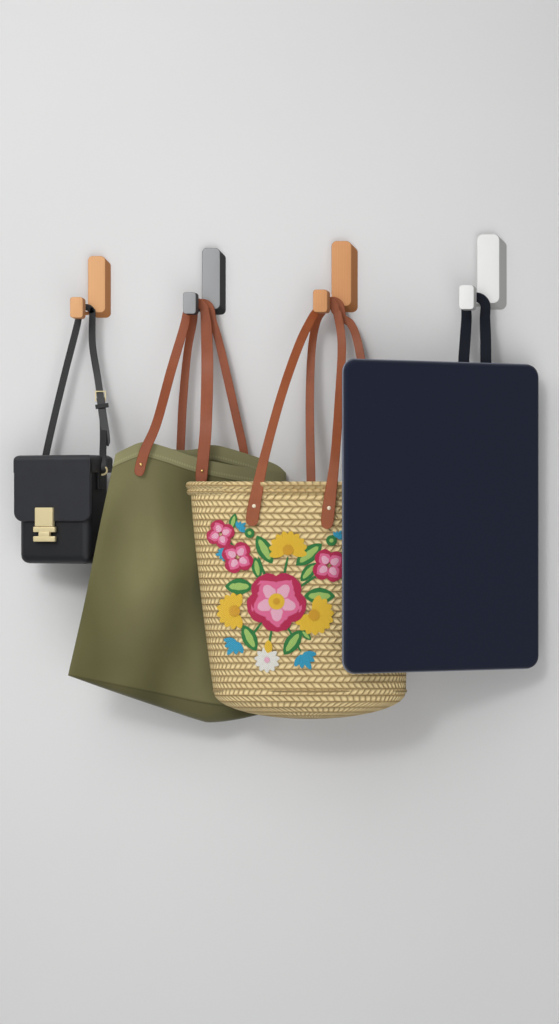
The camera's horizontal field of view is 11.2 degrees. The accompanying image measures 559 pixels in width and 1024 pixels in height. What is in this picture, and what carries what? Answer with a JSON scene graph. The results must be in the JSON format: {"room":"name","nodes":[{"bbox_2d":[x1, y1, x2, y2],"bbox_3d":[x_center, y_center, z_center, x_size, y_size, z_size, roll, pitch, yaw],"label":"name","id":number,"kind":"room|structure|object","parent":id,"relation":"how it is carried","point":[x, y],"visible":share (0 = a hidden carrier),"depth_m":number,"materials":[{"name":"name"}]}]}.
{"room":"entryway","nodes":[
{"label":"entryway","id":0,"kind":"room"},
{"bbox_2d":[0,0,558,1023],"bbox_3d":[0.000,0.000,4.060,5.000,4.400,0.120,0,0,0],"label":"wall","id":1,"kind":"structure","parent":0,"point":[398,863],"depth_m":4.00,"materials":[{"name":"paint"}]},
{"bbox_2d":[70,256,110,318],"bbox_3d":[-0.264,-0.312,3.972,0.021,0.090,0.079,0,0,30],"label":"wall hook","id":2,"kind":"object","parent":1,"relation":"attached to","point":[99,268],"visible":1,"depth_m":3.99,"materials":[{"name":"brown wood"}]},
{"bbox_2d":[13,304,112,563],"bbox_3d":[-0.296,-0.109,3.946,0.138,0.360,0.086,0,0,22],"label":"crossbody bag","id":3,"kind":"object","parent":2,"relation":"hanging from","point":[59,500],"visible":0.99,"depth_m":3.92,"materials":[{"name":"black leather"}]},
{"bbox_2d":[183,248,225,314],"bbox_3d":[-0.105,-0.321,3.972,0.022,0.096,0.083,0,0,33],"label":"wall hook","id":4,"kind":"object","parent":1,"relation":"attached to","point":[213,259],"visible":1,"depth_m":3.99,"materials":[{"name":"grey metal"}]},
{"bbox_2d":[68,298,285,722],"bbox_3d":[-0.139,-0.003,3.935,0.312,0.588,0.073,0,0,-28],"label":"canvas tote bag","id":5,"kind":"object","parent":4,"relation":"hanging from","point":[141,636],"visible":0.73,"depth_m":3.90,"materials":[{"name":"green fabric"}]},
{"bbox_2d":[313,241,357,313],"bbox_3d":[0.076,-0.327,3.973,0.023,0.104,0.087,0,0,37],"label":"wall hook","id":6,"kind":"object","parent":1,"relation":"attached to","point":[344,256],"visible":1,"depth_m":3.99,"materials":[{"name":"brown wood"}]},
{"bbox_2d":[185,297,406,718],"bbox_3d":[0.028,-0.009,3.915,0.311,0.581,0.131,0,0,0],"label":"bag","id":7,"kind":"object","parent":6,"relation":"hanging from","point":[269,553],"visible":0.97,"depth_m":3.86,"materials":[{"name":"beige wicker"}]},
{"bbox_2d":[459,234,506,310],"bbox_3d":[0.280,-0.333,3.974,0.025,0.109,0.092,0,0,40],"label":"wall hook","id":8,"kind":"object","parent":1,"relation":"attached to","point":[491,249],"visible":1,"depth_m":3.99,"materials":[{"name":"white plastic"}]},
{"bbox_2d":[342,292,538,673],"bbox_3d":[0.211,-0.044,3.917,0.311,0.523,0.062,0,0,-28],"label":"tote bag","id":9,"kind":"object","parent":8,"relation":"hanging from","point":[440,459],"visible":1,"depth_m":3.89,"materials":[{"name":"blue fabric"}]}
]}

